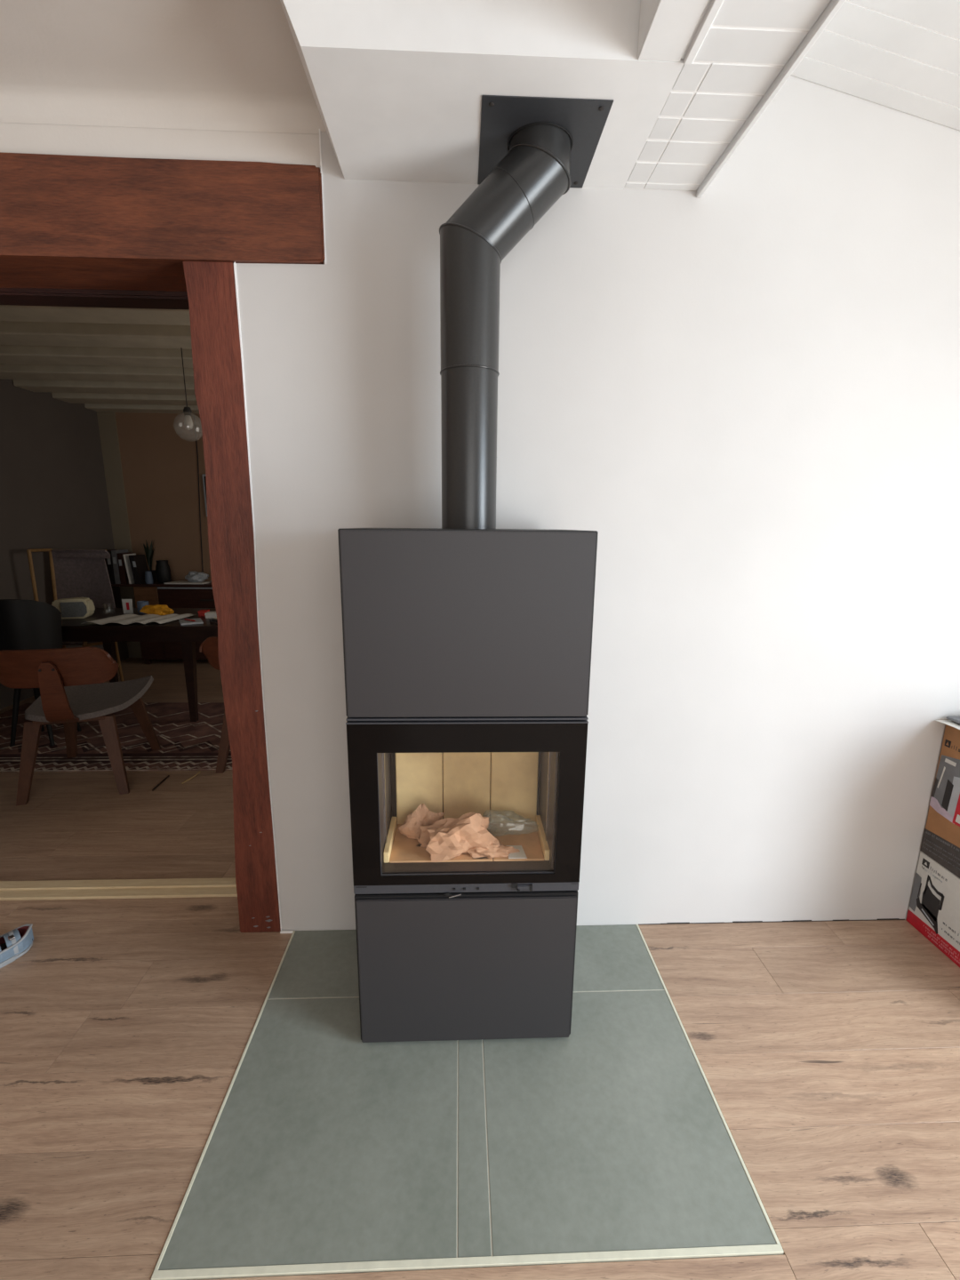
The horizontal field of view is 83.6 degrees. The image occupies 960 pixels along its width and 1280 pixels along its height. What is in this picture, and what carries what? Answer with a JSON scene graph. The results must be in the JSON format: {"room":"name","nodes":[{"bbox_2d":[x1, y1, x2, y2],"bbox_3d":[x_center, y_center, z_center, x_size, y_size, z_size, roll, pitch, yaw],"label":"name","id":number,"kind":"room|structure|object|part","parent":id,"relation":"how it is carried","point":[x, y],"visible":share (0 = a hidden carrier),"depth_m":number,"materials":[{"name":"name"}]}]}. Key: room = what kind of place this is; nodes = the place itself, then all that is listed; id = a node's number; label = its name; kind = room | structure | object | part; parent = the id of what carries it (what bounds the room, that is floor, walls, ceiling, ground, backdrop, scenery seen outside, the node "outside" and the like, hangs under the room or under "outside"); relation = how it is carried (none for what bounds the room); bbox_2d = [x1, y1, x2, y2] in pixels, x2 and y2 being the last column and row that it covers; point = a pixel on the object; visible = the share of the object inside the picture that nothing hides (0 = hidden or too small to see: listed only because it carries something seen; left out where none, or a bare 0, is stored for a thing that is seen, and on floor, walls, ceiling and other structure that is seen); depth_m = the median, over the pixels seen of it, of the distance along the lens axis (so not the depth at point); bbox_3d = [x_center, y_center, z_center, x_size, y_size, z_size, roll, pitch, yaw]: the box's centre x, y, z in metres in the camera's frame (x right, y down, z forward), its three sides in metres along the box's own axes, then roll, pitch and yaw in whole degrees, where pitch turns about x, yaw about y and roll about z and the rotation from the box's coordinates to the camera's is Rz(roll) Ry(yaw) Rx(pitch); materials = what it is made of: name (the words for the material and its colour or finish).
{"room":"living room","nodes":[
{"label":"living room","id":0,"kind":"room"},
{"bbox_2d":[0,378,128,709],"bbox_3d":[-3.775,-0.757,3.688,0.100,2.750,3.800,0,12,-2],"label":"wall","id":1,"kind":"structure","parent":0,"point":[53,492],"depth_m":4.62,"materials":[{"name":"paint"}]},
{"bbox_2d":[0,304,199,414],"bbox_3d":[-1.715,-1.980,3.519,4.200,0.250,3.830,0,12,-2],"label":"ceiling","id":2,"kind":"structure","parent":0,"point":[102,359],"depth_m":3.54,"materials":[{"name":"beige wood"}]},
{"bbox_2d":[180,347,192,429],"bbox_3d":[-1.855,-1.593,3.377,0.176,0.650,0.176,0,12,-2],"label":"pendant lamp","id":3,"kind":"object","parent":2,"relation":"hanging from","point":[188,421],"visible":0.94,"depth_m":3.40,"materials":[{"name":"clear glass"}]},
{"bbox_3d":[-1.855,-1.681,3.358,0.005,0.470,0.005,5,13,20],"label":"cord","id":4,"kind":"part","parent":3,"relation":"part of","materials":[{"name":"black plastic"}]},
{"bbox_2d":[183,407,191,415],"bbox_3d":[-1.857,-1.451,3.407,0.048,0.050,0.048,0,12,-2],"label":"socket","id":5,"kind":"object","parent":3,"relation":"attached to","point":[187,411],"depth_m":3.39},
{"bbox_3d":[-1.857,-1.387,3.421,0.052,0.090,0.052,0,12,-2],"label":"bulb","id":6,"kind":"part","parent":3,"relation":"part of","materials":[{"name":"glass"}]},
{"bbox_2d":[0,0,326,134],"bbox_3d":[-1.438,-1.101,-0.842,2.225,0.438,4.520,0,12,-2],"label":"ceiling","id":7,"kind":"structure","parent":0,"point":[213,65],"depth_m":1.30,"materials":[{"name":"beige paint"}]},
{"bbox_2d":[115,412,211,580],"bbox_3d":[-1.798,-1.163,5.671,4.200,2.750,0.100,0,12,-2],"label":"wall","id":8,"kind":"structure","parent":0,"point":[158,453],"depth_m":5.48,"materials":[{"name":"brown paint"}]},
{"bbox_2d":[96,411,142,657],"bbox_3d":[-3.710,-1.090,5.557,0.170,2.620,0.012,0,12,-2],"label":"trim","id":9,"kind":"structure","parent":8,"relation":"attached to","point":[107,421],"depth_m":5.46,"materials":[{"name":"beige wood"}]},
{"bbox_2d":[193,414,203,572],"bbox_3d":[-2.888,-1.441,5.513,0.080,1.640,0.010,0,12,-2],"label":"cable","id":10,"kind":"object","parent":8,"relation":"attached to","point":[194,414],"visible":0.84,"depth_m":5.50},
{"bbox_2d":[202,474,207,516],"bbox_3d":[-2.607,-1.478,5.506,0.430,0.420,0.029,0,12,-2],"label":"picture frame","id":11,"kind":"object","parent":8,"relation":"attached to","point":[204,476],"visible":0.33,"depth_m":5.48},
{"bbox_2d":[204,476,207,504],"bbox_3d":[-2.607,-1.475,5.495,0.390,0.380,0.006,0,12,-2],"label":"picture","id":12,"kind":"object","parent":11,"relation":"attached to","point":[205,501],"depth_m":5.48},
{"bbox_2d":[0,75,959,930],"bbox_3d":[0.098,-0.308,1.832,5.500,2.720,0.300,0,12,-2],"label":"wall","id":13,"kind":"structure","parent":0,"point":[748,388],"depth_m":1.65,"materials":[{"name":"paint"}]},
{"bbox_2d":[0,152,324,932],"bbox_3d":[-1.473,-0.141,1.803,2.058,2.402,0.312,0,12,-2],"label":"door frame","id":14,"kind":"structure","parent":13,"relation":"in","point":[84,231],"depth_m":1.52,"materials":[{"name":"brown wood"}]},
{"bbox_3d":[-0.778,-0.029,1.851,0.162,2.150,0.296,0,12,-2],"label":"post","id":15,"kind":"part","parent":14,"relation":"part of","materials":[{"name":"brown wood"}]},
{"bbox_2d":[233,128,326,933],"bbox_3d":[-0.573,-0.154,1.680,0.270,2.470,0.012,0,12,-2],"label":"trim","id":16,"kind":"structure","parent":13,"relation":"attached to","point":[235,267],"depth_m":1.63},
{"bbox_2d":[696,0,845,197],"bbox_3d":[0.693,-0.786,-0.704,0.014,0.046,4.499,0,12,-2],"label":"trim","id":17,"kind":"structure","parent":13,"relation":"attached to","point":[832,8],"depth_m":1.12,"materials":[{"name":"white wood"}]},
{"bbox_2d":[640,918,904,924],"bbox_3d":[1.095,1.052,2.007,1.020,0.006,0.002,0,12,-2],"label":"baseboard","id":18,"kind":"structure","parent":13,"relation":"attached to","point":[881,918],"depth_m":2.01,"materials":[{"name":"white wood"}]},
{"bbox_2d":[0,657,959,1279],"bbox_3d":[-0.402,1.163,1.771,6.700,0.140,8.800,0,12,-2],"label":"floor","id":19,"kind":"structure","parent":0,"point":[828,1052],"depth_m":1.52,"materials":[{"name":"brown wood"}]},
{"bbox_2d":[0,923,33,967],"bbox_3d":[-1.650,1.042,1.759,0.135,0.079,0.299,10,16,39],"label":"shoe","id":20,"kind":"object","parent":19,"relation":"on","point":[18,941],"visible":1,"depth_m":1.81,"materials":[{"name":"blue fabric"}]},
{"bbox_2d":[26,548,124,681],"bbox_3d":[-3.416,-0.149,4.516,0.582,1.223,0.539,0,12,-2],"label":"sling chair","id":21,"kind":"object","parent":19,"relation":"on","point":[74,572],"visible":0.63,"depth_m":4.66,"materials":[{"name":"fabric"}]},
{"bbox_3d":[-3.603,-0.123,4.398,0.047,1.215,0.025,6,13,24],"label":"post","id":22,"kind":"part","parent":21,"relation":"part of","materials":[{"name":"brown wood"}]},
{"bbox_3d":[-3.672,-0.322,4.647,0.026,0.904,0.170,-4,13,-22],"label":"post","id":23,"kind":"part","parent":21,"relation":"part of","materials":[{"name":"brown wood"}]},
{"bbox_3d":[-3.397,0.013,4.501,0.440,0.069,0.404,0,12,-2],"label":"cloth seat","id":24,"kind":"part","parent":21,"relation":"part of","materials":[{"name":"brown fabric"}]},
{"bbox_3d":[-3.176,0.027,4.493,0.026,0.076,0.403,0,12,-2],"label":"rail","id":25,"kind":"part","parent":21,"relation":"part of","materials":[{"name":"brown wood"}]},
{"bbox_3d":[-3.186,0.205,4.738,0.026,0.442,0.061,0,12,-2],"label":"leg","id":26,"kind":"part","parent":21,"relation":"part of","materials":[{"name":"brown wood"}]},
{"bbox_2d":[0,646,160,806],"bbox_3d":[-2.221,0.384,3.018,0.562,0.827,0.676,-3,13,-15],"label":"chair","id":27,"kind":"object","parent":19,"relation":"on","point":[74,689],"visible":1,"depth_m":2.79,"materials":[{"name":"brown wood"}]},
{"bbox_3d":[-2.360,0.637,2.807,0.071,0.418,0.172,7,14,28],"label":"leg","id":28,"kind":"part","parent":27,"relation":"part of","materials":[{"name":"brown wood"}]},
{"bbox_3d":[-2.145,0.138,2.691,0.562,0.207,0.108,-3,13,-15],"label":"backrest","id":29,"kind":"part","parent":27,"relation":"part of","materials":[{"name":"brown wood"}]},
{"bbox_3d":[-2.485,0.533,3.253,0.172,0.416,0.071,8,14,30],"label":"leg","id":30,"kind":"part","parent":27,"relation":"part of","materials":[{"name":"brown wood"}]},
{"bbox_3d":[-2.235,0.332,3.060,0.540,0.100,0.567,-3,13,-15],"label":"seat","id":31,"kind":"part","parent":27,"relation":"part of","materials":[{"name":"grey fabric"}]},
{"bbox_3d":[-1.974,0.619,2.912,0.172,0.418,0.071,8,14,30],"label":"leg","id":32,"kind":"part","parent":27,"relation":"part of","materials":[{"name":"brown wood"}]},
{"bbox_3d":[-2.099,0.514,3.357,0.071,0.416,0.172,7,14,28],"label":"leg","id":33,"kind":"part","parent":27,"relation":"part of","materials":[{"name":"brown wood"}]},
{"bbox_2d":[0,702,231,772],"bbox_3d":[-2.429,0.642,3.762,2.400,0.008,1.240,0,12,-2],"label":"rug","id":34,"kind":"object","parent":19,"relation":"on","point":[186,745],"visible":0.45,"depth_m":3.55,"materials":[{"name":"brown fabric"}]},
{"bbox_2d":[0,599,81,745],"bbox_3d":[-2.908,0.193,3.499,0.356,0.966,0.370,0,12,-2],"label":"tub chair","id":35,"kind":"object","parent":34,"relation":"on","point":[24,624],"visible":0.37,"depth_m":3.34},
{"bbox_3d":[-3.007,0.485,3.477,0.108,0.403,0.035,-10,16,-41],"label":"leg","id":36,"kind":"part","parent":35,"relation":"part of","materials":[{"name":"black metal"}]},
{"bbox_3d":[-3.014,0.445,3.661,0.108,0.403,0.035,10,15,37],"label":"leg","id":37,"kind":"part","parent":35,"relation":"part of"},
{"bbox_3d":[-2.810,0.485,3.485,0.108,0.403,0.035,10,15,37],"label":"leg","id":38,"kind":"part","parent":35,"relation":"part of","materials":[{"name":"black metal"}]},
{"bbox_3d":[-2.817,0.446,3.669,0.108,0.403,0.035,-10,16,-41],"label":"leg","id":39,"kind":"part","parent":35,"relation":"part of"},
{"bbox_2d":[61,608,217,721],"bbox_3d":[-2.318,0.179,4.158,1.750,0.734,0.820,0,12,-2],"label":"desk","id":40,"kind":"object","parent":34,"relation":"on","point":[73,630],"visible":0.25,"depth_m":3.77,"materials":[{"name":"brown wood"}]},
{"bbox_2d":[51,597,95,618],"bbox_3d":[-3.001,-0.237,3.965,0.235,0.147,0.114,-3,13,-16],"label":"radio","id":41,"kind":"object","parent":40,"relation":"on","point":[76,607],"visible":0.93,"depth_m":3.92,"materials":[{"name":"beige plastic"}]},
{"bbox_2d":[60,601,87,616],"bbox_3d":[-2.967,-0.223,3.920,0.164,0.110,0.004,-3,13,-16],"label":"grille","id":42,"kind":"object","parent":41,"relation":"attached to","point":[68,609],"depth_m":3.92,"materials":[{"name":"grey fabric"}]},
{"bbox_3d":[-3.054,0.123,4.436,0.080,0.712,0.060,0,12,-2],"label":"leg","id":43,"kind":"part","parent":40,"relation":"part of","materials":[{"name":"brown wood"}]},
{"bbox_2d":[80,613,162,624],"bbox_3d":[-2.567,-0.153,3.873,0.321,0.021,0.405,2,12,5],"label":"newspaper","id":44,"kind":"object","parent":40,"relation":"on","point":[124,619],"visible":0.91,"depth_m":3.85,"materials":[{"name":"white paper"}]},
{"bbox_2d":[121,599,133,613],"bbox_3d":[-2.743,-0.263,4.180,0.068,0.112,0.010,-2,12,-10],"label":"card","id":45,"kind":"object","parent":40,"relation":"on","point":[127,604],"visible":1,"depth_m":4.18,"materials":[{"name":"white paper"}]},
{"bbox_2d":[136,600,149,613],"bbox_3d":[-2.645,-0.259,4.216,0.080,0.090,0.080,0,12,-2],"label":"mug","id":46,"kind":"object","parent":40,"relation":"on","point":[140,604],"visible":0.59,"depth_m":4.18,"materials":[{"name":"blue ceramic"}]},
{"bbox_2d":[139,604,174,615],"bbox_3d":[-2.468,-0.233,4.114,0.231,0.085,0.110,0,12,-2],"label":"cloth","id":47,"kind":"object","parent":40,"relation":"on","point":[161,610],"visible":0.86,"depth_m":4.08,"materials":[{"name":"yellow fabric"}]},
{"bbox_2d":[129,613,196,623],"bbox_3d":[-2.298,-0.157,3.908,0.205,0.020,0.440,2,12,5],"label":"loose papers","id":48,"kind":"object","parent":40,"relation":"on","point":[164,619],"visible":1,"depth_m":3.88,"materials":[{"name":"white paper"}]},
{"bbox_3d":[-2.083,0.251,3.886,0.080,0.712,0.060,0,12,-2],"label":"leg","id":49,"kind":"part","parent":40,"relation":"part of","materials":[{"name":"brown wood"}]},
{"bbox_2d":[178,617,203,625],"bbox_3d":[-2.059,-0.131,3.826,0.140,0.014,0.180,-7,14,-31],"label":"notebook","id":50,"kind":"object","parent":40,"relation":"on","point":[198,620],"visible":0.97,"depth_m":3.78,"materials":[{"name":"white paper"}]},
{"bbox_2d":[197,609,209,616],"bbox_3d":[-2.116,-0.206,4.114,0.064,0.040,0.084,-2,12,-12],"label":"box","id":51,"kind":"object","parent":40,"relation":"on","point":[201,613],"visible":0.81,"depth_m":4.08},
{"bbox_2d":[198,613,205,616],"bbox_3d":[-2.116,-0.203,4.115,0.060,0.034,0.080,-2,12,-12],"label":"tray","id":52,"kind":"object","parent":51,"relation":"on","point":[199,614],"depth_m":4.08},
{"bbox_3d":[-2.115,-0.219,4.112,0.064,0.014,0.084,-2,12,-12],"label":"lid","id":53,"kind":"part","parent":51,"relation":"part of","materials":[{"name":"red cardboard"}]},
{"bbox_2d":[204,611,216,618],"bbox_3d":[-1.978,-0.189,4.041,0.154,0.040,0.084,-2,12,-12],"label":"box","id":54,"kind":"object","parent":40,"relation":"on","point":[209,614],"visible":0.47,"depth_m":4.00,"materials":[{"name":"white paper"}]},
{"bbox_3d":[-1.978,-0.202,4.038,0.154,0.014,0.084,-2,12,-12],"label":"lid","id":55,"kind":"part","parent":54,"relation":"part of","materials":[{"name":"white paper"}]},
{"bbox_2d":[205,615,216,618],"bbox_3d":[-1.978,-0.186,4.042,0.150,0.034,0.080,-2,12,-12],"label":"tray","id":56,"kind":"object","parent":54,"relation":"on","point":[206,616],"depth_m":4.00,"materials":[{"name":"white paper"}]},
{"bbox_2d":[199,636,230,773],"bbox_3d":[-1.288,0.324,3.339,0.562,0.827,0.676,1,12,2],"label":"chair","id":57,"kind":"object","parent":34,"relation":"on","point":[209,647],"visible":0.13,"depth_m":3.16,"materials":[{"name":"brown wood"}]},
{"bbox_3d":[-1.294,0.079,3.003,0.562,0.207,0.108,1,12,2],"label":"backrest","id":58,"kind":"part","parent":57,"relation":"part of","materials":[{"name":"brown wood"}]},
{"bbox_3d":[-1.497,0.566,3.180,0.172,0.418,0.071,-11,17,-43],"label":"leg","id":59,"kind":"part","parent":57,"relation":"part of","materials":[{"name":"brown wood"}]},
{"bbox_2d":[152,775,169,791],"bbox_3d":[-1.796,0.804,3.022,0.010,0.011,0.170,0,12,-3],"label":"stick","id":60,"kind":"object","parent":19,"relation":"on","point":[168,776],"visible":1,"depth_m":3.01,"materials":[{"name":"brown wood"}]},
{"bbox_2d":[111,580,215,663],"bbox_3d":[-2.922,-0.178,5.587,1.550,0.838,0.365,0,12,-2],"label":"sideboard","id":61,"kind":"object","parent":19,"relation":"on","point":[174,596],"visible":0.24,"depth_m":5.39,"materials":[{"name":"brown wood"}]},
{"bbox_2d":[106,551,115,583],"bbox_3d":[-3.635,-0.730,5.366,0.048,0.320,0.202,0,12,-2],"label":"binder","id":62,"kind":"object","parent":61,"relation":"on","point":[109,562],"visible":0.33,"depth_m":5.27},
{"bbox_2d":[104,549,117,571],"bbox_3d":[-3.688,-0.735,5.363,0.048,0.330,0.202,0,12,-2],"label":"binder","id":63,"kind":"object","parent":61,"relation":"on","point":[107,549],"visible":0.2,"depth_m":5.28,"materials":[{"name":"black plastic"}]},
{"bbox_2d":[111,549,127,583],"bbox_3d":[-3.583,-0.735,5.367,0.048,0.330,0.202,0,12,-2],"label":"binder","id":64,"kind":"object","parent":61,"relation":"on","point":[114,553],"visible":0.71,"depth_m":5.28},
{"bbox_2d":[117,552,134,583],"bbox_3d":[-3.530,-0.720,5.372,0.048,0.300,0.202,0,12,-2],"label":"binder","id":65,"kind":"object","parent":61,"relation":"on","point":[124,578],"visible":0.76,"depth_m":5.28,"materials":[{"name":"brown cardboard"}]},
{"bbox_2d":[122,553,135,583],"bbox_3d":[-3.479,-0.715,5.375,0.040,0.290,0.202,0,12,-2],"label":"binder","id":66,"kind":"object","parent":61,"relation":"on","point":[126,559],"visible":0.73,"depth_m":5.31,"materials":[{"name":"white paper"}]},
{"bbox_2d":[128,554,148,583],"bbox_3d":[-3.408,-0.710,5.379,0.076,0.280,0.202,0,12,-2],"label":"binder","id":67,"kind":"object","parent":61,"relation":"on","point":[139,565],"visible":0.82,"depth_m":5.32,"materials":[{"name":"black cardboard"}]},
{"bbox_3d":[-3.345,-0.343,5.402,0.230,0.390,0.015,0,12,-2],"label":"door","id":68,"kind":"part","parent":61,"relation":"part of","materials":[{"name":"brown wood"}]},
{"bbox_2d":[142,539,156,581],"bbox_3d":[-3.414,-0.822,5.550,0.109,0.428,0.107,11,16,40],"label":"potted plant","id":69,"kind":"object","parent":61,"relation":"on","point":[149,552],"visible":0.81,"depth_m":5.54,"materials":[{"name":"green plant"}]},
{"bbox_3d":[-3.417,-0.667,5.583,0.106,0.110,0.106,0,12,-2],"label":"pot","id":70,"kind":"part","parent":69,"relation":"part of","materials":[{"name":"blue ceramic"}]},
{"bbox_2d":[144,571,153,583],"bbox_3d":[-3.314,-0.626,5.371,0.070,0.120,0.070,0,12,-2],"label":"jar","id":71,"kind":"object","parent":61,"relation":"on","point":[148,579],"visible":1,"depth_m":5.35,"materials":[{"name":"blue ceramic"}]},
{"bbox_2d":[155,560,171,583],"bbox_3d":[-3.211,-0.694,5.442,0.136,0.225,0.136,0,12,-2],"label":"vase","id":72,"kind":"object","parent":61,"relation":"on","point":[163,571],"visible":0.97,"depth_m":5.40,"materials":[{"name":"black ceramic"}]},
{"bbox_3d":[-2.720,0.064,5.512,1.010,0.240,0.018,0,12,-2],"label":"drawer","id":73,"kind":"part","parent":61,"relation":"part of","materials":[{"name":"brown wood"}]},
{"bbox_3d":[-2.715,-0.403,5.412,1.010,0.215,0.018,0,12,-2],"label":"drawer","id":74,"kind":"part","parent":61,"relation":"part of","materials":[{"name":"brown wood"}]},
{"bbox_2d":[164,580,211,583],"bbox_3d":[-2.952,-0.587,5.465,0.400,0.012,0.240,0,12,-2],"label":"paper stack","id":75,"kind":"object","parent":61,"relation":"on","point":[176,581],"visible":0.76,"depth_m":5.39,"materials":[{"name":"white paper"}]},
{"bbox_2d":[184,571,208,582],"bbox_3d":[-2.880,-0.645,5.453,0.222,0.106,0.152,0,12,-2],"label":"crumpled paper","id":76,"kind":"object","parent":75,"relation":"on","point":[192,576],"visible":1,"depth_m":5.43,"materials":[{"name":"white paper"}]},
{"bbox_3d":[-2.709,-0.399,5.396,0.200,0.016,0.014,0,12,-2],"label":"handle","id":77,"kind":"part","parent":61,"relation":"part of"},
{"bbox_2d":[181,771,200,783],"bbox_3d":[-1.659,0.791,3.093,0.018,0.010,0.150,3,12,10],"label":"stick","id":78,"kind":"object","parent":19,"relation":"on","point":[198,772],"visible":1,"depth_m":3.08,"materials":[{"name":"wood"}]},
{"bbox_2d":[151,924,783,1279],"bbox_3d":[-0.028,1.153,1.517,1.260,0.014,0.918,0,12,-2],"label":"hearth","id":79,"kind":"object","parent":19,"relation":"on","point":[326,1150],"visible":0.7,"depth_m":1.27,"materials":[{"name":"tile"}]},
{"bbox_3d":[-0.654,1.152,1.496,0.007,0.014,0.910,0,12,-2],"label":"edge trim","id":80,"kind":"part","parent":79,"relation":"part of","materials":[{"name":"beige metal"}]},
{"bbox_3d":[-0.012,1.248,1.075,1.259,0.014,0.013,0,12,-2],"label":"edge trim","id":81,"kind":"part","parent":79,"relation":"part of","materials":[{"name":"beige metal"}]},
{"bbox_2d":[337,528,598,1042],"bbox_3d":[-0.038,0.407,1.562,0.597,1.429,0.408,0,12,-2],"label":"wood stove","id":82,"kind":"object","parent":79,"relation":"on","point":[467,652],"visible":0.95,"depth_m":1.36,"materials":[{"name":"black paint"}]},
{"bbox_2d":[397,803,519,862],"bbox_3d":[-0.066,0.526,1.527,0.354,0.115,0.179,0,12,-2],"label":"crumpled paper","id":83,"kind":"object","parent":82,"relation":"in","point":[444,839],"visible":1,"depth_m":1.48,"materials":[{"name":"brown paper"}]},
{"bbox_3d":[-0.036,0.910,1.475,0.587,0.456,0.008,0,12,-2],"label":"panel","id":84,"kind":"part","parent":82,"relation":"part of","materials":[{"name":"grey paint"}]},
{"bbox_3d":[-0.041,0.618,1.615,0.597,0.026,0.392,0,12,-2],"label":"air rail","id":85,"kind":"part","parent":82,"relation":"part of","materials":[{"name":"metal"}]},
{"bbox_3d":[-0.043,0.864,1.669,0.597,0.466,0.390,0,12,-2],"label":"casing","id":86,"kind":"part","parent":82,"relation":"part of","materials":[{"name":"black paint"}]},
{"bbox_3d":[-0.036,0.155,1.516,0.597,0.005,0.393,0,12,-2],"label":"rail","id":87,"kind":"part","parent":82,"relation":"part of","materials":[{"name":"metal"}]},
{"bbox_3d":[-0.031,0.424,1.372,0.595,0.446,0.008,0,12,-2],"label":"door","id":88,"kind":"part","parent":82,"relation":"part of","materials":[{"name":"black glass"}]},
{"bbox_3d":[-0.027,-0.031,1.274,0.587,0.448,0.008,0,12,-2],"label":"panel","id":89,"kind":"part","parent":82,"relation":"part of","materials":[{"name":"grey paint"}]},
{"bbox_3d":[-0.034,-0.073,1.468,0.597,0.452,0.390,0,12,-2],"label":"casing","id":90,"kind":"part","parent":82,"relation":"part of","materials":[{"name":"black paint"}]},
{"bbox_2d":[505,845,527,858],"bbox_3d":[0.101,0.592,1.499,0.052,0.002,0.059,0,12,-2],"label":"paper card","id":91,"kind":"object","parent":82,"relation":"in","point":[521,854],"visible":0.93,"depth_m":1.49,"materials":[{"name":"white paper"}]},
{"bbox_2d":[439,95,613,528],"bbox_3d":[0.088,-0.765,1.419,0.390,0.926,0.312,0,12,-2],"label":"flue pipe","id":92,"kind":"object","parent":82,"relation":"on","point":[532,150],"visible":1,"depth_m":1.32,"materials":[{"name":"grey metal"}]},
{"bbox_3d":[0.143,-1.216,1.324,0.289,0.002,0.312,0,12,-2],"label":"ceiling plate","id":93,"kind":"part","parent":92,"relation":"part of","materials":[{"name":"black paint"}]},
{"bbox_3d":[0.598,1.154,1.543,0.007,0.014,0.910,0,12,-2],"label":"edge trim","id":94,"kind":"part","parent":79,"relation":"part of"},
{"bbox_2d":[906,851,959,967],"bbox_3d":[1.924,0.972,1.734,0.615,0.292,0.556,0,12,-2],"label":"cardboard box","id":95,"kind":"object","parent":19,"relation":"on","point":[933,911],"visible":1,"depth_m":1.89,"materials":[{"name":"cardboard"}]},
{"bbox_2d":[920,724,959,878],"bbox_3d":[1.886,0.581,1.679,0.536,0.493,0.496,0,12,-2],"label":"cardboard box","id":96,"kind":"object","parent":95,"relation":"on","point":[940,842],"visible":1,"depth_m":1.85,"materials":[{"name":"cardboard"}]},
{"bbox_2d":[933,754,959,808],"bbox_3d":[1.614,0.497,1.848,0.001,0.212,0.106,0,12,-2],"label":"photo","id":97,"kind":"object","parent":96,"relation":"attached to","point":[947,783],"depth_m":1.85},
{"bbox_2d":[935,720,959,729],"bbox_3d":[1.767,0.322,1.659,0.375,0.009,0.414,0,12,-2],"label":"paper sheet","id":98,"kind":"object","parent":96,"relation":"on","point":[949,723],"visible":0.87,"depth_m":1.82,"materials":[{"name":"white paper"}]},
{"bbox_2d":[946,716,959,723],"bbox_3d":[1.756,0.299,1.696,0.295,0.009,0.318,0,12,-2],"label":"magazine","id":99,"kind":"object","parent":98,"relation":"on","point":[956,719],"visible":1,"depth_m":1.82,"materials":[{"name":"white paper"}]},
{"bbox_2d":[280,0,683,188],"bbox_3d":[-0.085,-1.473,1.210,0.984,0.543,0.416,0,12,-2],"label":"ceiling","id":100,"kind":"structure","parent":0,"point":[397,87],"depth_m":1.11,"materials":[{"name":"white paint"}]},
{"bbox_2d":[623,0,831,190],"bbox_3d":[0.590,-0.804,-0.712,0.218,0.050,4.500,0,12,-2],"label":"ceiling","id":101,"kind":"structure","parent":0,"point":[748,44],"depth_m":1.14,"materials":[{"name":"white paint"}]},
{"bbox_2d":[680,0,723,64],"bbox_3d":[0.490,-0.762,-0.920,0.024,0.066,4.082,0,12,-2],"label":"trim","id":102,"kind":"structure","parent":101,"relation":"attached to","point":[712,7],"depth_m":1.01,"materials":[{"name":"white paint"}]},
{"bbox_2d":[791,0,959,130],"bbox_3d":[1.829,-0.876,-0.680,2.233,0.565,4.500,0,12,-2],"label":"ceiling","id":103,"kind":"structure","parent":0,"point":[901,55],"depth_m":1.34,"materials":[{"name":"white paint"}]},
{"bbox_3d":[0.039,-1.150,-1.019,0.714,0.240,4.085,0,12,-2],"label":"ceiling","id":104,"kind":"structure","parent":0,"visible":0},
{"bbox_2d":[637,0,708,61],"bbox_3d":[0.437,-1.002,-0.972,0.088,0.543,4.085,0,12,-2],"label":"ceiling beam","id":105,"kind":"structure","parent":104,"relation":"attached to","point":[667,28],"depth_m":1.01,"materials":[{"name":"white paint"}]}
]}

